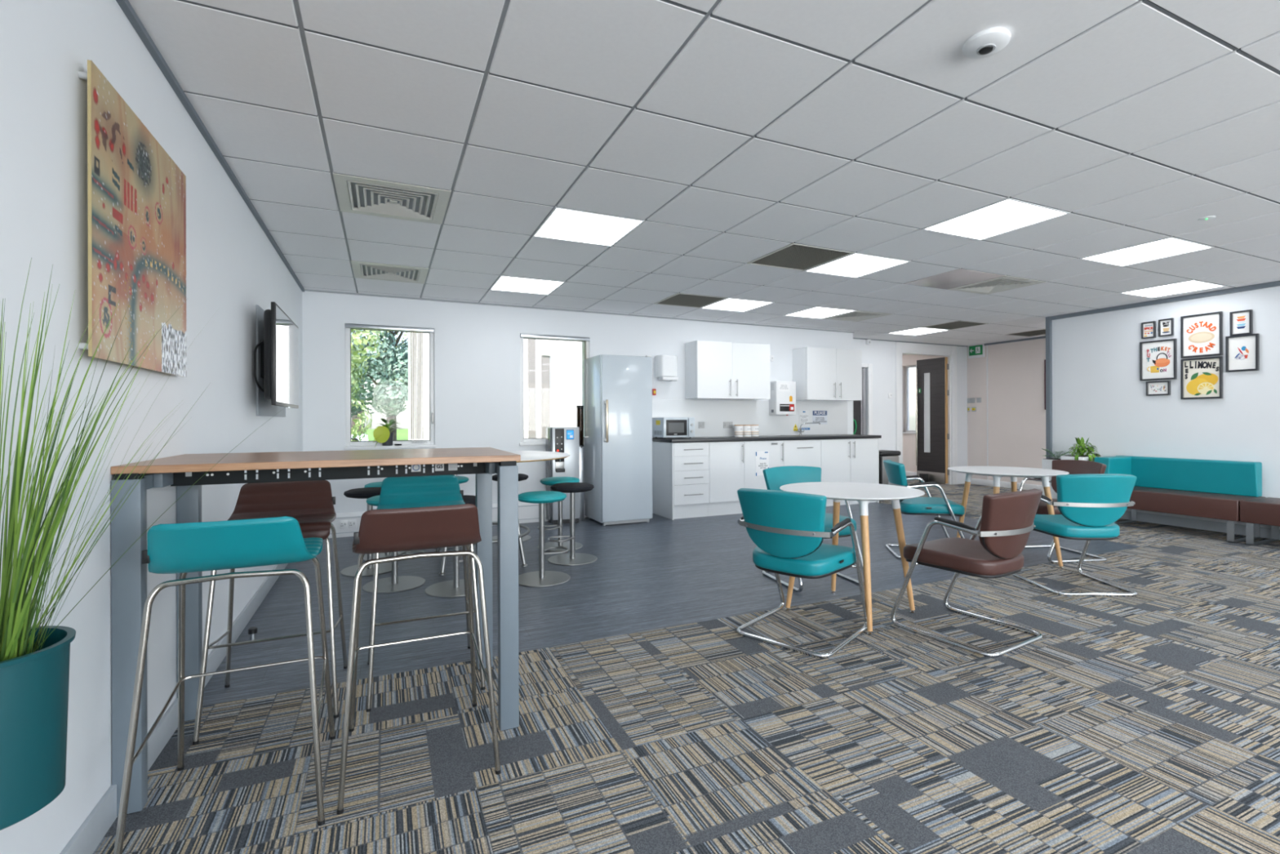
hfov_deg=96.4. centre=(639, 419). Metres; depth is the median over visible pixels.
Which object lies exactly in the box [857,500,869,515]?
socket
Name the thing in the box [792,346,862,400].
upper cabinet
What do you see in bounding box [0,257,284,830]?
wall planter
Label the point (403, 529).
bar stool
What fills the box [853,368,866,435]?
door
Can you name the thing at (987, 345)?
trim
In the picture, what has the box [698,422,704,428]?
wall socket
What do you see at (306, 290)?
trim
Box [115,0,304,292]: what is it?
trim
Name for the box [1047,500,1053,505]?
socket
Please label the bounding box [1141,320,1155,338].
framed poster
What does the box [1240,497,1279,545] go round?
bench
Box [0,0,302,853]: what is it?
wall
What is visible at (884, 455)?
waste bin
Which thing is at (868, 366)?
trim
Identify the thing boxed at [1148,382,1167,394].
print
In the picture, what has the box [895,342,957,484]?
trim
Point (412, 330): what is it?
vertical blind
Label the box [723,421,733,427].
wall socket
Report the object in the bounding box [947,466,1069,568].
cafe table
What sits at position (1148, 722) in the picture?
floor
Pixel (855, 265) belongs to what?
ceiling light
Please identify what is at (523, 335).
vertical blind
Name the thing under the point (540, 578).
round stool
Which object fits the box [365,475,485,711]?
bar stool
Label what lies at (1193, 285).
ceiling light
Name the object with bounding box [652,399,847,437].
backsplash
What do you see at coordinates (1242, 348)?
print
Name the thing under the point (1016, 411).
wall
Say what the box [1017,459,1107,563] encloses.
armchair
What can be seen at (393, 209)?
ceiling vent
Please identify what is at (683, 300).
grille
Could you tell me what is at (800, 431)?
tap
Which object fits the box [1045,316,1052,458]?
trim
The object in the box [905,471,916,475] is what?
baseboard
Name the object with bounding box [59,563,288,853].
baseboard
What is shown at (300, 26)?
grid
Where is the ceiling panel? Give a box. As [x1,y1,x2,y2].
[904,268,1004,288]
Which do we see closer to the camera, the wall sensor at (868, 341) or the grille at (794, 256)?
the grille at (794, 256)
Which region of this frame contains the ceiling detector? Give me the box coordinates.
[961,27,1010,58]
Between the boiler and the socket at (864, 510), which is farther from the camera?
the boiler
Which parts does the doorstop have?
stem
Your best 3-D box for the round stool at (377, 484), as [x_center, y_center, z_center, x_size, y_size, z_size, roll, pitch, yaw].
[-2.171,0.858,4.934,0.432,0.635,0.414,0,0,36]
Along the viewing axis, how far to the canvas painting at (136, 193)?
1.75 m
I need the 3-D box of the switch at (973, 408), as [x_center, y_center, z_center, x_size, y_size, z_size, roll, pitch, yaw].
[5.914,-0.181,10.136,0.016,0.083,0.085,0,0,-24]
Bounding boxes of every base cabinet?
[652,441,709,519]
[707,440,744,515]
[742,440,783,489]
[782,439,821,467]
[819,438,879,506]
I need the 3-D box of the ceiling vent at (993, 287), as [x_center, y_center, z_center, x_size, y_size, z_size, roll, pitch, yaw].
[3.472,-1.332,5.586,0.592,0.064,0.592,0,0,-24]
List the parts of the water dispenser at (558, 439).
panel, tap panel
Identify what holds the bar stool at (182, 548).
on the floor at (1148, 722)
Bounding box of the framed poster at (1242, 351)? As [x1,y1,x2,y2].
[1225,333,1259,372]
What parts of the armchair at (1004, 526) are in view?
seat, backrest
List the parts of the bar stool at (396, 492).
leg, leg, leg, leg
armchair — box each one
[736,488,866,657]
[762,466,864,591]
[883,459,964,559]
[890,488,1043,657]
[1012,473,1137,596]
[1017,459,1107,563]
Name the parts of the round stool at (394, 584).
seat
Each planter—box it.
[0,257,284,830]
[1041,448,1076,498]
[1060,436,1103,461]
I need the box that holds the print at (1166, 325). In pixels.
[1160,320,1171,335]
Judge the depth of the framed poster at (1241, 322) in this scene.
5.68 m
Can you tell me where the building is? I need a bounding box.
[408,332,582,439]
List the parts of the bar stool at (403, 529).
leg, leg, leg, leg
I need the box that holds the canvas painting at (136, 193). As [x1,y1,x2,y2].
[77,59,186,377]
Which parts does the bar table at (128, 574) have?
leg, rail, leg, leg, rail, leg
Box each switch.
[789,404,794,410]
[888,393,892,398]
[967,397,974,403]
[971,406,976,411]
[976,397,981,402]
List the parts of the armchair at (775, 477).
backrest, seat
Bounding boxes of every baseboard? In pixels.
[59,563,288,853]
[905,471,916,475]
[970,478,1042,490]
[1120,511,1279,539]
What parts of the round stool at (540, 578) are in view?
seat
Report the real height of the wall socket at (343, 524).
0.080 m
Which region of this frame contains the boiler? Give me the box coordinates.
[768,381,795,415]
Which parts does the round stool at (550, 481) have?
seat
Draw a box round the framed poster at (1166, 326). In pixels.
[1158,318,1173,337]
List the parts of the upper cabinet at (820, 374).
door, door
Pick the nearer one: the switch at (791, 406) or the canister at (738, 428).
the canister at (738, 428)
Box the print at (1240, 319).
[1232,311,1248,333]
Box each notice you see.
[755,450,768,475]
[799,410,808,426]
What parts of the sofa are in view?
backrest, backrest, seat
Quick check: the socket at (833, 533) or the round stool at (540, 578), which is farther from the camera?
the round stool at (540, 578)
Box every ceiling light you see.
[489,274,564,294]
[533,205,644,246]
[700,297,773,311]
[784,306,856,318]
[804,252,910,278]
[888,327,949,335]
[921,197,1070,239]
[1080,236,1213,266]
[1120,279,1225,297]
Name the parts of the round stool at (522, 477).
seat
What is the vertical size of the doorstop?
0.060 m
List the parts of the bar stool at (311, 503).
leg, leg, leg, leg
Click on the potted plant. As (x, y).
(382, 434)
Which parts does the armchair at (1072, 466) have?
seat, backrest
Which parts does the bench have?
seat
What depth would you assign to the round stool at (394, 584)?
4.05 m
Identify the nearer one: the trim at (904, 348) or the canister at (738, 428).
the canister at (738, 428)
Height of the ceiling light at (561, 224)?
0.022 m
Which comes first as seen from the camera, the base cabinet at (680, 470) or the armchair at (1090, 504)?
the armchair at (1090, 504)
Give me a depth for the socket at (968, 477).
4.88 m
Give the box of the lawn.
[364,428,408,440]
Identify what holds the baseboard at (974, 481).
attached to the wall at (1016, 411)
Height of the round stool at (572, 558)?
0.635 m
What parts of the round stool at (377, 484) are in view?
seat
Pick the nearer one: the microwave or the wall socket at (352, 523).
the wall socket at (352, 523)
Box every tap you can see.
[797,422,820,435]
[797,427,804,435]
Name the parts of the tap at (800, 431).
spout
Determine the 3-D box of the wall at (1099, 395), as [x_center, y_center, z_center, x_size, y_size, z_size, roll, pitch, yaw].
[6.943,-0.057,3.660,0.100,2.522,8.020,0,0,-24]
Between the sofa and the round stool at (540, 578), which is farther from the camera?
the sofa
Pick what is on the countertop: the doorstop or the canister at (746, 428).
the canister at (746, 428)
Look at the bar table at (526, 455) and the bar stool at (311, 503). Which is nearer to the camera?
the bar stool at (311, 503)
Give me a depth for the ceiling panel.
5.30 m
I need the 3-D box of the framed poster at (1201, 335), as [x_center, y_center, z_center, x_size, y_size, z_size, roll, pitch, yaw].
[5.845,-0.875,5.956,0.028,0.445,0.327,0,0,-24]
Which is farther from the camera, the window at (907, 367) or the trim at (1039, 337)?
the window at (907, 367)
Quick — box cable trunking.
[328,502,585,537]
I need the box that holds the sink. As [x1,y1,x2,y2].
[780,434,848,436]
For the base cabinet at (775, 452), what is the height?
0.893 m
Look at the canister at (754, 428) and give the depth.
7.56 m
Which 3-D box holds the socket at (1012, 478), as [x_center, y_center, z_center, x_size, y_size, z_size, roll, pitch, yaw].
[3.194,0.484,4.893,0.067,0.096,0.069,0,0,45]
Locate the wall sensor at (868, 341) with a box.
[866,339,871,344]
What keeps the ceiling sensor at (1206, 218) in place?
attached to the ceiling
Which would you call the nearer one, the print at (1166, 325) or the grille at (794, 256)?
the grille at (794, 256)
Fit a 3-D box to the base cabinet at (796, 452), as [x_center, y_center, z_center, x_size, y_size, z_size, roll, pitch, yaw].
[2.003,0.715,7.671,0.603,0.893,0.624,0,0,-24]
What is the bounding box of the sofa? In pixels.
[1093,455,1264,542]
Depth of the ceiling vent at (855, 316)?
7.21 m
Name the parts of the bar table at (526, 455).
leg, leg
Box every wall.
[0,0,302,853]
[302,290,853,517]
[853,338,967,484]
[902,354,944,471]
[967,337,1045,484]
[1052,285,1279,528]
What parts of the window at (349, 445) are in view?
sill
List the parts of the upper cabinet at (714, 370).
door, door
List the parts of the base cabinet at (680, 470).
panel, drawer, drawer, drawer, drawer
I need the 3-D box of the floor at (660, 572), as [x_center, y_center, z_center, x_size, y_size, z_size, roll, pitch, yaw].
[0.614,1.196,5.409,7.000,0.060,3.640,0,0,-24]
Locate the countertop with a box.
[652,434,881,442]
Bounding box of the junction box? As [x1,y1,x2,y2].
[769,355,773,361]
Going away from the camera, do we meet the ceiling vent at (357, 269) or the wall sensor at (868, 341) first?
the ceiling vent at (357, 269)
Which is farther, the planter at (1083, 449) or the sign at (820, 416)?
the sign at (820, 416)
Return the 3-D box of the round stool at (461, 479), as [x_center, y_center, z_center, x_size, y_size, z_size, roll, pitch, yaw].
[-1.797,0.857,5.385,0.414,0.635,0.432,0,0,-24]
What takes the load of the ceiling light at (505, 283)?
attached to the grid
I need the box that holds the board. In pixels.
[255,304,285,416]
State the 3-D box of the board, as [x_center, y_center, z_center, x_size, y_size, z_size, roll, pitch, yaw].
[-2.633,-0.373,4.098,0.012,0.700,1.090,0,0,-24]
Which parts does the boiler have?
breaker panel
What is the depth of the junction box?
7.91 m
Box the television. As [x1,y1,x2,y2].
[253,302,298,408]
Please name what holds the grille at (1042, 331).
attached to the grid
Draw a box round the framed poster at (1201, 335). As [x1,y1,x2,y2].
[1180,311,1222,358]
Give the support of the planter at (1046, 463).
on the floor at (1148, 722)
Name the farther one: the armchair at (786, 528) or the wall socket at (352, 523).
the wall socket at (352, 523)
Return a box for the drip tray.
[555,468,564,472]
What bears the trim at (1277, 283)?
attached to the wall at (1099, 395)
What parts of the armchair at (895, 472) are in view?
backrest, seat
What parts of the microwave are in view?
door, handle, control panel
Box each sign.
[812,410,826,424]
[967,343,985,358]
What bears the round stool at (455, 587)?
on the floor at (660, 572)
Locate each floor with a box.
[92,479,1279,853]
[202,502,1141,706]
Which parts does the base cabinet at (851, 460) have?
door, door, panel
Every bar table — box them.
[111,447,520,816]
[431,450,569,574]
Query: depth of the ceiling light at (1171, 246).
4.47 m
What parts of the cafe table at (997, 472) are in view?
leg, leg, leg, leg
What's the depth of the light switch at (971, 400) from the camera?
10.18 m
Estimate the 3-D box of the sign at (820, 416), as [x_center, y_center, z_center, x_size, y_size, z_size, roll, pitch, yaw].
[2.606,-0.031,8.283,0.270,0.200,0.004,0,0,-24]
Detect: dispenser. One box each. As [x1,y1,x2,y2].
[546,426,579,524]
[576,404,584,520]
[654,354,678,381]
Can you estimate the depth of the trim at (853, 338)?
9.64 m
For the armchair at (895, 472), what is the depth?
4.76 m
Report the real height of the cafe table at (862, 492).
0.742 m
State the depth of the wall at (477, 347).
6.33 m
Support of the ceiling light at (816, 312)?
attached to the grid
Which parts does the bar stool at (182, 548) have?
leg, leg, leg, leg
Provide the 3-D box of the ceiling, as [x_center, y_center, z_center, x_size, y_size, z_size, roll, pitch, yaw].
[3.308,-1.316,3.380,10.280,0.020,10.459,0,0,-24]
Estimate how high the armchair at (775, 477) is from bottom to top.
0.804 m
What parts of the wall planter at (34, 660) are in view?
pot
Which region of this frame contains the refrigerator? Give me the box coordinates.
[584,354,652,525]
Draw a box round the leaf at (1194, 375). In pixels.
[1191,372,1198,380]
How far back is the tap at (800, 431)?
8.03 m
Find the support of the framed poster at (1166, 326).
attached to the wall at (1099, 395)
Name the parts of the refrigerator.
handle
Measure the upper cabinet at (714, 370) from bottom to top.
0.720 m
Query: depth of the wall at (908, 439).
11.56 m
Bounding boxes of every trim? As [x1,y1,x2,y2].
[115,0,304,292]
[304,288,853,333]
[853,337,967,346]
[862,363,872,435]
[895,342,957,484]
[984,336,1045,345]
[986,345,988,479]
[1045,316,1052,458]
[1049,280,1279,319]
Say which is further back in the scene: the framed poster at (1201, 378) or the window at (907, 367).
the window at (907, 367)
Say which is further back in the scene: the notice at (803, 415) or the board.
the notice at (803, 415)
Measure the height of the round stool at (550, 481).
0.635 m
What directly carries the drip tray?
on the water dispenser at (558, 439)
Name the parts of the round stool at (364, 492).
seat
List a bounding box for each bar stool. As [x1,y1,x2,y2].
[113,515,335,853]
[192,480,347,745]
[336,503,501,814]
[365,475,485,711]
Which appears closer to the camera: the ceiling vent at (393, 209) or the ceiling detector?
the ceiling detector
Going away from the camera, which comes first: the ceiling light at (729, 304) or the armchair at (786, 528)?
the armchair at (786, 528)
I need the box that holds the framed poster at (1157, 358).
[1139,338,1177,381]
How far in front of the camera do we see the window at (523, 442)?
6.55 m
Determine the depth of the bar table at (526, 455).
4.58 m
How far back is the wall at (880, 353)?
9.47 m
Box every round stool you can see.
[340,487,398,576]
[362,494,426,593]
[363,481,413,560]
[424,494,475,597]
[440,475,469,548]
[492,473,531,542]
[518,490,570,586]
[537,476,582,551]
[547,482,597,565]
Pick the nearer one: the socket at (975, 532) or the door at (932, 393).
the socket at (975, 532)
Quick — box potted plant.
[372,417,401,446]
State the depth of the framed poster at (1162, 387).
6.29 m
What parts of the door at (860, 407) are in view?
green handle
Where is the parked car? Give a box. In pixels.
[351,433,368,440]
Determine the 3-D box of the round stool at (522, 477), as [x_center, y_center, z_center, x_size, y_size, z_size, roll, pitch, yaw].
[-1.280,0.855,5.617,0.414,0.635,0.432,0,0,-4]
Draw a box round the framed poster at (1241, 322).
[1229,309,1252,336]
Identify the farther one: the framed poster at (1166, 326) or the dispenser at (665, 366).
the dispenser at (665, 366)
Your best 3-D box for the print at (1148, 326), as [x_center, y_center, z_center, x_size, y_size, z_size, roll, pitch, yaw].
[5.666,-0.995,6.368,0.006,0.154,0.097,0,0,-24]
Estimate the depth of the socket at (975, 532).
2.82 m
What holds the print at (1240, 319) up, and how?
attached to the framed poster at (1241, 322)
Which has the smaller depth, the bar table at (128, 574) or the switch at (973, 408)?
the bar table at (128, 574)
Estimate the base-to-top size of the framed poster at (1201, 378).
0.428 m
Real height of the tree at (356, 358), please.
9.257 m
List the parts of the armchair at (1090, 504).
seat, backrest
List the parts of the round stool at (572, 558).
seat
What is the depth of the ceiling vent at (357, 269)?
4.99 m
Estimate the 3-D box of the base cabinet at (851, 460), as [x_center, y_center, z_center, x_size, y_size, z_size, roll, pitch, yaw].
[2.747,0.712,8.005,1.024,0.893,0.630,0,0,-24]
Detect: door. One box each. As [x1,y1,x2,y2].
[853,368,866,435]
[915,356,949,483]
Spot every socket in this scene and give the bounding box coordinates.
[339,520,347,528]
[348,520,356,528]
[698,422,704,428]
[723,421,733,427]
[830,530,836,537]
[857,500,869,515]
[891,499,900,508]
[964,473,972,481]
[971,529,980,536]
[992,475,1001,487]
[1010,476,1017,481]
[1040,476,1049,486]
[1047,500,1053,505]
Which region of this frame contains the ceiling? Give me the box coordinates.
[128,0,1279,346]
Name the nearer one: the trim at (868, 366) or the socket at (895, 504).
the socket at (895, 504)
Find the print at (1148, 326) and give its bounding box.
[1143,322,1153,337]
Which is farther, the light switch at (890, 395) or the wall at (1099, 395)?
the light switch at (890, 395)
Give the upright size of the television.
0.623 m
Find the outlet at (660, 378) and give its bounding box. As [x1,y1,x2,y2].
[657,376,678,381]
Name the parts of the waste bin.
frame, lid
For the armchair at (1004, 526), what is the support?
on the floor at (1148, 722)
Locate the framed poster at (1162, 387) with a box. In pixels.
[1146,380,1170,395]
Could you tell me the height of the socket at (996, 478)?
0.096 m
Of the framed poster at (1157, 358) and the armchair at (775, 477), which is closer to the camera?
the armchair at (775, 477)
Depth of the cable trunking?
6.34 m
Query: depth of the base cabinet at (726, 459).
6.95 m
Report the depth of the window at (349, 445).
5.92 m
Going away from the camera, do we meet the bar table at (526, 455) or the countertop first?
the bar table at (526, 455)
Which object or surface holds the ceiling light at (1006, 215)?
attached to the grid
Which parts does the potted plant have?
pot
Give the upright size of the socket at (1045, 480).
0.095 m
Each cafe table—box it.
[779,481,924,635]
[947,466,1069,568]
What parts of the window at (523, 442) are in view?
sill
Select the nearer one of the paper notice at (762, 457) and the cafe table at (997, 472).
the cafe table at (997, 472)
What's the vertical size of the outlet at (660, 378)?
0.045 m
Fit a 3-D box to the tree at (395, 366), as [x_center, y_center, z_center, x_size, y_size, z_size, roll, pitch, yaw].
[-11.607,-3.468,26.313,6.266,10.363,6.097,0,0,-24]
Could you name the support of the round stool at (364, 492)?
on the floor at (660, 572)
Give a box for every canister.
[734,424,742,436]
[742,424,751,436]
[751,424,758,436]
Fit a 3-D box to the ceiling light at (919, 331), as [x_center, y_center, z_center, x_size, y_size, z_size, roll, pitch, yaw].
[4.137,-1.315,8.511,0.594,0.022,0.594,0,0,-24]
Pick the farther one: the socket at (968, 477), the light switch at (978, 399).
the light switch at (978, 399)
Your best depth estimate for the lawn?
66.71 m
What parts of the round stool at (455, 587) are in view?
seat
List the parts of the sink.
bowl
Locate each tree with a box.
[351,328,385,440]
[351,329,408,440]
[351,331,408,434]
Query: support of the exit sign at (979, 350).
attached to the wall at (1016, 411)
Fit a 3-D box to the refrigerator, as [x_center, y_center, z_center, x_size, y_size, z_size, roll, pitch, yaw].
[-0.249,0.223,6.616,0.605,1.892,0.675,0,0,-24]
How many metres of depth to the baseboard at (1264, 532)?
6.03 m
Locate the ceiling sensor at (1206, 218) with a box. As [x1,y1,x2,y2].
[1197,215,1215,221]
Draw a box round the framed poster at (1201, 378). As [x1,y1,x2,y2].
[1180,355,1222,399]
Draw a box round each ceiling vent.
[333,172,451,224]
[351,259,428,284]
[822,310,893,321]
[946,275,1046,294]
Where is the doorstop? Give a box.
[248,626,257,639]
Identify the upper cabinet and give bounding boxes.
[684,340,770,399]
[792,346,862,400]
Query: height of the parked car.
1.380 m
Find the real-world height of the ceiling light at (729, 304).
0.022 m
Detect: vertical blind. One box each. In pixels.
[345,323,434,443]
[520,333,590,405]
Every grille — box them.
[653,292,727,307]
[746,242,854,271]
[921,320,989,329]
[1004,328,1045,337]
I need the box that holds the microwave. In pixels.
[652,417,694,438]
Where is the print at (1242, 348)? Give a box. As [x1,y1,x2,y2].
[1228,335,1255,369]
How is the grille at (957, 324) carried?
attached to the grid
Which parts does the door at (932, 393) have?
pull handle, vision panel, kick plate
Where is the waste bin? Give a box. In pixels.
[879,449,901,484]
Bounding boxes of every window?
[344,327,435,449]
[519,337,589,445]
[902,364,916,433]
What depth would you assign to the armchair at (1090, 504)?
3.76 m
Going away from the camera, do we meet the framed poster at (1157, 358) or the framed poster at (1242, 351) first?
the framed poster at (1242, 351)
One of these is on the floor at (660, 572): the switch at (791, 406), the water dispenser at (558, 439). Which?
the water dispenser at (558, 439)
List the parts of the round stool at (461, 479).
seat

